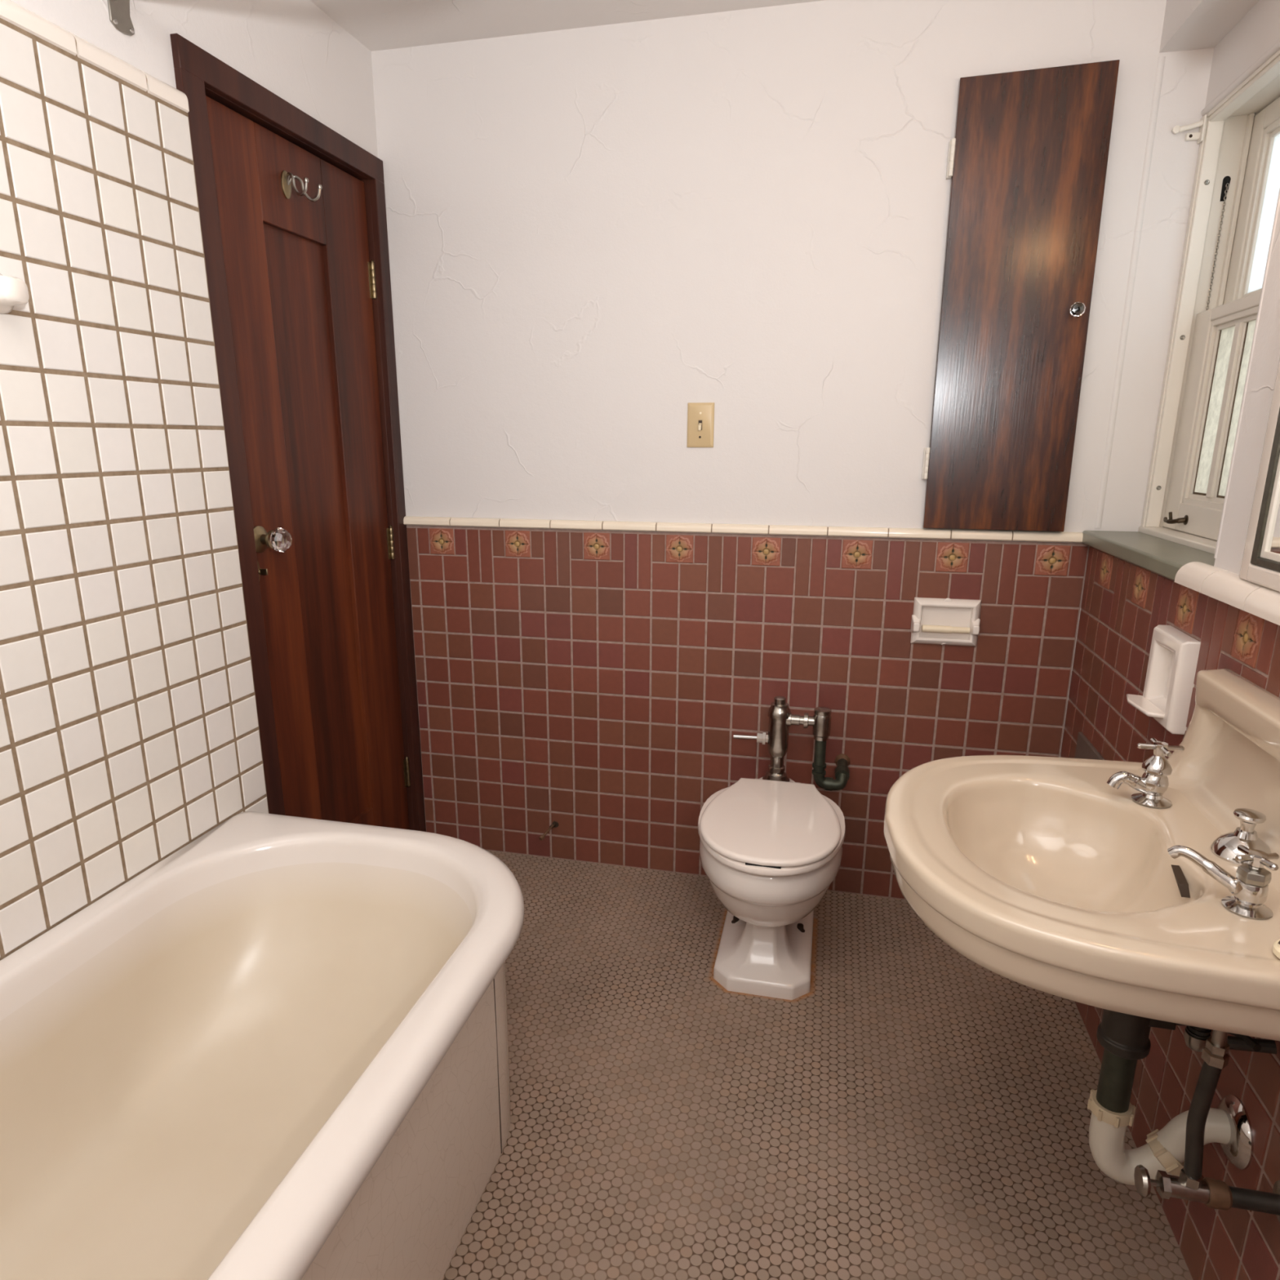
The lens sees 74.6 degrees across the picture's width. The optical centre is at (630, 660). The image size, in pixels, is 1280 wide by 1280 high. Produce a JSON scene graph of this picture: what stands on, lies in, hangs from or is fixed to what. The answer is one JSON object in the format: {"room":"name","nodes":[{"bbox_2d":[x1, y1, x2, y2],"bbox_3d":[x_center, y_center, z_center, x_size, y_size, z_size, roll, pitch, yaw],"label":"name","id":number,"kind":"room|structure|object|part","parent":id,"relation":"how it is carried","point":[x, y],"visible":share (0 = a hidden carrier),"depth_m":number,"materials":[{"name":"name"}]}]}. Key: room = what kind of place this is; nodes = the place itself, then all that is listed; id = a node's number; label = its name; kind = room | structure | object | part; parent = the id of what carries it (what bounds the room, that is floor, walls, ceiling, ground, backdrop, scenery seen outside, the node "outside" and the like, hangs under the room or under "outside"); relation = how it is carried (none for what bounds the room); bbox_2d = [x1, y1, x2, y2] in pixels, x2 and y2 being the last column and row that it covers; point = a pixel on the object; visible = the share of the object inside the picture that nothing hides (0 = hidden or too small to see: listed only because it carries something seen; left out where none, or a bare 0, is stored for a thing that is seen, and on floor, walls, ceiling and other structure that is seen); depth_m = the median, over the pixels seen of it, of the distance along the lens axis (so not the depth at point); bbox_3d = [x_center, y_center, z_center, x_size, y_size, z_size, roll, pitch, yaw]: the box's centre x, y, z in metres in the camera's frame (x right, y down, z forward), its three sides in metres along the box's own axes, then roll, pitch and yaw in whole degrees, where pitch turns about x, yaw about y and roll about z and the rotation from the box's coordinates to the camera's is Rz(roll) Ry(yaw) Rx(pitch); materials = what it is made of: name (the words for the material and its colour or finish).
{"room":"bathroom","nodes":[
{"label":"bathroom","id":0,"kind":"room"},
{"bbox_2d":[0,0,377,960],"bbox_3d":[-1.054,-0.151,1.141,0.137,2.256,2.880,4,15,13],"label":"wall","id":1,"kind":"structure","parent":0,"point":[130,730],"depth_m":1.47,"materials":[{"name":"tile"}]},
{"bbox_2d":[0,273,29,313],"bbox_3d":[-0.917,-0.540,1.225,0.054,0.058,0.068,4,15,13],"label":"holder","id":2,"kind":"object","parent":1,"relation":"attached to","point":[14,291],"visible":1,"depth_m":1.22,"materials":[{"name":"white ceramic"}]},
{"bbox_3d":[-1.063,-0.811,0.664,0.021,0.037,1.940,4,15,13],"label":"cap trim","id":3,"kind":"part","parent":1,"relation":"part of","materials":[{"name":"white tile"}]},
{"bbox_2d":[106,0,134,35],"bbox_3d":[-0.712,-0.871,0.470,0.786,0.084,1.923,4,15,13],"label":"shower curtain rod","id":4,"kind":"object","parent":1,"relation":"attached to","point":[118,10],"visible":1,"depth_m":1.44,"materials":[{"name":"silver metal"}]},
{"bbox_2d":[169,33,426,831],"bbox_3d":[-0.803,-0.284,2.161,0.105,2.000,0.746,4,15,13],"label":"trim","id":5,"kind":"structure","parent":1,"relation":"attached to","point":[198,74],"depth_m":1.90,"materials":[{"name":"brown wood"}]},
{"bbox_3d":[-0.840,-0.171,1.836,0.019,1.945,0.062,4,15,13],"label":"casing","id":6,"kind":"part","parent":5,"relation":"part of","materials":[{"name":"brown wood"}]},
{"bbox_3d":[-0.759,-1.221,1.906,0.019,0.057,0.746,4,15,13],"label":"casing","id":7,"kind":"part","parent":5,"relation":"part of","materials":[{"name":"brown wood"}]},
{"bbox_3d":[-0.680,-0.340,2.487,0.019,1.945,0.048,4,15,13],"label":"casing","id":8,"kind":"part","parent":5,"relation":"part of","materials":[{"name":"brown wood"}]},
{"bbox_2d":[205,95,410,829],"bbox_3d":[-0.759,-0.259,2.167,0.110,1.924,0.636,4,15,13],"label":"door","id":9,"kind":"structure","parent":1,"relation":"in","point":[300,276],"depth_m":2.11,"materials":[{"name":"red wood"}]},
{"bbox_3d":[-0.786,-0.272,1.885,0.037,0.055,0.055,4,15,13],"label":"crystal knob","id":10,"kind":"part","parent":9,"relation":"part of","materials":[{"name":"clear glass"}]},
{"bbox_3d":[-0.797,-1.094,1.943,0.035,0.194,0.245,4,15,13],"label":"rail","id":11,"kind":"part","parent":9,"relation":"part of","materials":[{"name":"red wood"}]},
{"bbox_2d":[280,170,322,201],"bbox_3d":[-0.750,-1.082,1.905,0.076,0.061,0.063,4,15,13],"label":"robe hook","id":12,"kind":"object","parent":9,"relation":"attached to","point":[286,180],"visible":1,"depth_m":1.91,"materials":[{"name":"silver metal"}]},
{"bbox_3d":[-0.783,-1.085,1.913,0.007,0.058,0.034,4,15,13],"label":"plate","id":13,"kind":"part","parent":12,"relation":"part of","materials":[{"name":"gold metal"}]},
{"bbox_3d":[-0.800,-0.272,2.158,0.012,1.518,0.251,4,15,13],"label":"panel","id":14,"kind":"part","parent":9,"relation":"part of","materials":[{"name":"red wood"}]},
{"bbox_3d":[-0.801,0.566,2.376,0.035,0.223,0.245,4,15,13],"label":"rail","id":15,"kind":"part","parent":9,"relation":"part of","materials":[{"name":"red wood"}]},
{"bbox_2d":[310,0,823,51],"bbox_3d":[-0.146,-1.235,0.678,1.980,0.080,2.960,4,15,13],"label":"ceiling","id":16,"kind":"structure","parent":0,"point":[377,24],"depth_m":2.00,"materials":[{"name":"paint"}]},
{"bbox_2d":[371,0,1213,899],"bbox_3d":[0.348,-0.446,2.284,2.320,2.256,0.134,4,15,13],"label":"wall","id":17,"kind":"structure","parent":0,"point":[596,234],"depth_m":2.20,"materials":[{"name":"paint"}]},
{"bbox_2d":[538,821,558,840],"bbox_3d":[-0.256,0.524,2.595,0.020,0.038,0.078,11,18,36],"label":"door stop","id":18,"kind":"object","parent":17,"relation":"attached to","point":[554,824],"visible":1,"depth_m":2.60,"materials":[{"name":"metal"}]},
{"bbox_2d":[687,402,714,447],"bbox_3d":[0.183,-0.623,2.217,0.071,0.114,0.019,4,15,13],"label":"light switch","id":19,"kind":"object","parent":17,"relation":"attached to","point":[700,415],"visible":1,"depth_m":2.22,"materials":[{"name":"beige plastic"}]},
{"bbox_3d":[0.224,-0.360,2.276,1.835,0.024,0.020,4,15,13],"label":"cap trim","id":20,"kind":"part","parent":17,"relation":"part of","materials":[{"name":"beige tile"}]},
{"bbox_2d":[733,696,850,791],"bbox_3d":[0.453,0.221,2.272,0.336,0.253,0.117,-1,15,-6],"label":"valve","id":21,"kind":"object","parent":17,"relation":"attached to","point":[780,716],"visible":0.98,"depth_m":2.25,"materials":[{"name":"silver metal"}]},
{"bbox_3d":[0.331,0.208,2.291,0.100,0.037,0.037,4,15,13],"label":"lever","id":22,"kind":"part","parent":21,"relation":"part of","materials":[{"name":"silver metal"}]},
{"bbox_2d":[910,597,981,646],"bbox_3d":[0.820,-0.101,2.185,0.170,0.126,0.036,4,15,13],"label":"toilet paper holder","id":23,"kind":"object","parent":17,"relation":"attached to","point":[936,621],"visible":1,"depth_m":2.19,"materials":[{"name":"white ceramic"}]},
{"bbox_3d":[0.749,-0.096,2.203,0.024,0.048,0.034,4,15,13],"label":"roller arm","id":24,"kind":"part","parent":23,"relation":"part of"},
{"bbox_3d":[0.891,-0.087,2.170,0.024,0.048,0.034,4,15,13],"label":"roller arm","id":25,"kind":"part","parent":23,"relation":"part of"},
{"bbox_2d":[921,59,1119,531],"bbox_3d":[0.895,-0.815,1.967,0.344,1.009,0.064,4,15,13],"label":"door","id":26,"kind":"structure","parent":17,"relation":"in","point":[1028,154],"depth_m":1.96,"materials":[{"name":"brown wood"}]},
{"bbox_2d":[441,849,1192,1279],"bbox_3d":[-0.150,1.026,1.225,2.000,0.060,2.880,4,15,13],"label":"floor","id":27,"kind":"structure","parent":0,"point":[921,1112],"depth_m":1.65,"materials":[{"name":"brown tile"}]},
{"bbox_2d":[0,811,524,1279],"bbox_3d":[-0.689,0.796,1.017,0.746,0.487,1.752,4,15,13],"label":"bathtub","id":28,"kind":"object","parent":27,"relation":"on","point":[277,1049],"visible":1,"depth_m":1.42,"materials":[{"name":"white ceramic"}]},
{"bbox_2d":[697,777,845,999],"bbox_3d":[0.348,0.554,2.116,0.351,0.406,0.585,4,15,13],"label":"toilet","id":29,"kind":"object","parent":27,"relation":"on","point":[771,851],"visible":0.99,"depth_m":1.97,"materials":[{"name":"white porcelain"},{"name":"white plastic"}]},
{"bbox_3d":[0.336,0.378,2.014,0.328,0.014,0.457,4,15,13],"label":"lid","id":30,"kind":"part","parent":29,"relation":"part of","materials":[{"name":"white plastic"}]},
{"bbox_3d":[0.337,0.395,2.023,0.351,0.019,0.483,4,15,13],"label":"seat","id":31,"kind":"part","parent":29,"relation":"part of","materials":[{"name":"white plastic"}]},
{"bbox_2d":[1060,0,1279,1279],"bbox_3d":[0.957,-0.026,0.681,0.370,2.256,2.883,4,15,13],"label":"wall","id":32,"kind":"structure","parent":0,"point":[1231,606],"depth_m":1.42,"materials":[{"name":"paint"}]},
{"bbox_2d":[884,668,1279,1040],"bbox_3d":[0.630,0.232,1.188,0.520,0.359,0.652,4,15,13],"label":"sink","id":33,"kind":"object","parent":32,"relation":"attached to","point":[1048,876],"depth_m":1.15,"materials":[{"name":"beige ceramic"}]},
{"bbox_2d":[1106,737,1184,808],"bbox_3d":[0.788,0.171,1.282,0.093,0.095,0.061,-3,15,-11],"label":"tap","id":34,"kind":"object","parent":33,"relation":"on","point":[1153,783],"visible":1,"depth_m":1.28,"materials":[{"name":"silver metal"}]},
{"bbox_3d":[0.771,0.188,1.297,0.066,0.036,0.024,4,15,13],"label":"spout","id":35,"kind":"part","parent":34,"relation":"part of","materials":[{"name":"silver metal"}]},
{"bbox_3d":[0.804,0.133,1.275,0.049,0.020,0.049,-9,17,-32],"label":"cross handle","id":36,"kind":"part","parent":34,"relation":"part of","materials":[{"name":"silver metal"}]},
{"bbox_2d":[1087,1008,1276,1185],"bbox_3d":[0.782,0.609,1.204,0.208,0.393,0.120,4,15,13],"label":"trap","id":37,"kind":"object","parent":33,"relation":"attached to","point":[1125,1040],"visible":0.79,"depth_m":1.23,"materials":[{"name":"plastic"}]},
{"bbox_3d":[0.832,0.701,1.236,0.110,0.101,0.049,5,15,19],"label":"trap arm","id":38,"kind":"part","parent":37,"relation":"part of","materials":[{"name":"white plastic"}]},
{"bbox_2d":[1183,1026,1211,1052],"bbox_3d":[0.821,0.495,1.204,0.032,0.138,0.032,4,15,13],"label":"supplies","id":39,"kind":"object","parent":33,"relation":"attached to","point":[1195,1037],"visible":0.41,"depth_m":1.21,"materials":[{"name":"silver metal"}]},
{"bbox_2d":[1167,844,1279,919],"bbox_3d":[0.706,0.254,1.004,0.111,0.073,0.050,9,17,30],"label":"tap","id":40,"kind":"object","parent":33,"relation":"on","point":[1249,888],"visible":1,"depth_m":0.98,"materials":[{"name":"silver metal"}]},
{"bbox_3d":[0.700,0.254,1.019,0.088,0.045,0.021,14,20,42],"label":"spout","id":41,"kind":"part","parent":40,"relation":"part of","materials":[{"name":"silver metal"}]},
{"bbox_2d":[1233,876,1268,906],"bbox_3d":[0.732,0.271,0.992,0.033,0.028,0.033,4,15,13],"label":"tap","id":42,"kind":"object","parent":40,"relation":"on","point":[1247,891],"depth_m":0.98,"materials":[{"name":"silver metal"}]},
{"bbox_3d":[0.732,0.232,0.982,0.041,0.019,0.041,11,18,37],"label":"cross handle","id":43,"kind":"part","parent":40,"relation":"part of","materials":[{"name":"silver metal"}]},
{"bbox_3d":[0.819,0.230,1.118,0.070,0.065,0.070,4,15,13],"label":"pop up knob","id":44,"kind":"part","parent":33,"relation":"part of","materials":[{"name":"silver metal"}]},
{"bbox_3d":[0.819,0.214,1.114,0.036,0.032,0.036,4,15,13],"label":"pull knob","id":45,"kind":"part","parent":33,"relation":"part of","materials":[{"name":"silver metal"}]},
{"bbox_2d":[1272,939,1279,959],"bbox_3d":[0.714,0.311,0.894,0.049,0.014,0.049,4,15,13],"label":"stopper","id":46,"kind":"object","parent":33,"relation":"on","point":[1276,947],"visible":1,"depth_m":0.90,"materials":[{"name":"beige plastic"}]},
{"bbox_2d":[1074,732,1105,759],"bbox_3d":[1.058,0.314,1.922,0.010,0.212,0.320,4,15,13],"label":"access cover","id":47,"kind":"object","parent":32,"relation":"attached to","point":[1085,749],"visible":0.24,"depth_m":1.99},
{"bbox_2d":[1126,624,1200,734],"bbox_3d":[0.957,0.029,1.525,0.064,0.167,0.149,4,15,13],"label":"soap holder","id":48,"kind":"object","parent":32,"relation":"attached to","point":[1166,698],"visible":1,"depth_m":1.49,"materials":[{"name":"white ceramic"}]},
{"bbox_2d":[1082,48,1279,581],"bbox_3d":[1.168,-0.650,1.603,0.276,0.933,0.703,4,15,13],"label":"window","id":49,"kind":"structure","parent":32,"relation":"in","point":[1236,188],"depth_m":1.82,"materials":[{"name":"white wood"}]},
{"bbox_3d":[1.099,-0.218,1.733,0.137,0.031,0.700,4,15,13],"label":"sill","id":50,"kind":"part","parent":49,"relation":"part of","materials":[{"name":"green stone"}]},
{"bbox_2d":[1172,114,1207,143],"bbox_3d":[1.210,-1.153,1.824,0.059,0.050,0.024,4,15,13],"label":"bracket","id":51,"kind":"object","parent":49,"relation":"attached to","point":[1198,136],"visible":1,"depth_m":1.82,"materials":[{"name":"metal"}]},
{"bbox_3d":[1.209,-1.159,1.823,0.057,0.021,0.011,5,15,18],"label":"bracket arm","id":52,"kind":"part","parent":51,"relation":"part of","materials":[{"name":"paint"}]},
{"bbox_3d":[1.224,-1.143,1.830,0.027,0.014,0.011,4,15,13],"label":"bracket plate","id":53,"kind":"part","parent":51,"relation":"part of","materials":[{"name":"paint"}]},
{"bbox_3d":[1.217,-0.472,1.643,0.034,0.478,0.658,4,15,13],"label":"sash","id":54,"kind":"part","parent":49,"relation":"part of","materials":[{"name":"paint"}]},
{"bbox_3d":[1.261,-0.533,1.808,0.004,0.350,0.094,4,15,13],"label":"pane","id":55,"kind":"part","parent":49,"relation":"part of","materials":[{"name":"clear glass"}]},
{"bbox_3d":[1.296,-0.911,1.857,0.005,0.264,0.005,-9,17,-31],"label":"sash chain","id":56,"kind":"part","parent":49,"relation":"part of","materials":[{"name":"silver metal"}]},
{"bbox_3d":[1.218,-0.489,1.638,0.028,0.394,0.498,4,15,13],"label":"moulding","id":57,"kind":"part","parent":49,"relation":"part of","materials":[{"name":"paint"}]},
{"bbox_3d":[1.233,-0.503,1.692,0.004,0.350,0.087,4,15,13],"label":"pane","id":58,"kind":"part","parent":49,"relation":"part of","materials":[{"name":"clear glass"}]},
{"bbox_3d":[1.265,-0.876,1.526,0.034,0.416,0.658,4,15,13],"label":"sash","id":59,"kind":"part","parent":49,"relation":"part of","materials":[{"name":"paint"}]},
{"bbox_3d":[1.266,-0.871,1.528,0.028,0.348,0.550,4,15,13],"label":"moulding","id":60,"kind":"part","parent":49,"relation":"part of","materials":[{"name":"paint"}]},
{"bbox_3d":[1.267,-0.871,1.527,0.004,0.304,0.506,4,15,13],"label":"pane","id":61,"kind":"part","parent":49,"relation":"part of","materials":[{"name":"clear glass"}]},
{"bbox_2d":[1133,1030,1279,1222],"bbox_3d":[0.760,0.547,1.057,0.179,0.364,0.060,4,15,13],"label":"supplies","id":62,"kind":"object","parent":32,"relation":"attached to","point":[1191,1184],"visible":0.98,"depth_m":1.08,"materials":[{"name":"silver metal"}]},
{"bbox_3d":[0.685,0.690,1.113,0.025,0.038,0.038,4,15,13],"label":"valve handle","id":63,"kind":"part","parent":62,"relation":"part of","materials":[{"name":"silver metal"}]},
{"bbox_2d":[1137,668,1279,893],"bbox_3d":[0.835,0.164,1.120,0.100,0.192,0.652,4,15,13],"label":"backsplash","id":64,"kind":"structure","parent":32,"relation":"attached to","point":[1229,761],"depth_m":1.24,"materials":[{"name":"beige ceramic"}]},
{"bbox_3d":[0.732,0.100,0.491,0.034,0.040,2.080,4,15,13],"label":"cap trim","id":65,"kind":"part","parent":32,"relation":"part of","materials":[{"name":"white tile"}]},
{"bbox_3d":[0.935,-0.476,1.181,0.017,0.727,0.040,4,15,13],"label":"trim","id":66,"kind":"part","parent":32,"relation":"part of","materials":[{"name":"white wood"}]},
{"bbox_3d":[0.843,-0.041,0.904,0.020,0.026,0.738,4,15,13],"label":"ledge trim","id":67,"kind":"part","parent":32,"relation":"part of","materials":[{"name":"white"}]},
{"bbox_2d":[1250,407,1279,572],"bbox_3d":[0.873,-0.398,0.931,0.018,0.651,0.498,4,15,13],"label":"upper cabinet","id":68,"kind":"object","parent":32,"relation":"attached to","point":[1266,548],"visible":1,"depth_m":1.20,"materials":[{"name":"paint"}]},
{"bbox_2d":[1267,488,1279,554],"bbox_3d":[0.875,-0.398,0.931,0.008,0.609,0.444,4,15,13],"label":"mirror glass","id":69,"kind":"object","parent":68,"relation":"attached to","point":[1273,494],"depth_m":1.20,"materials":[{"name":"silver glass"}]}
]}

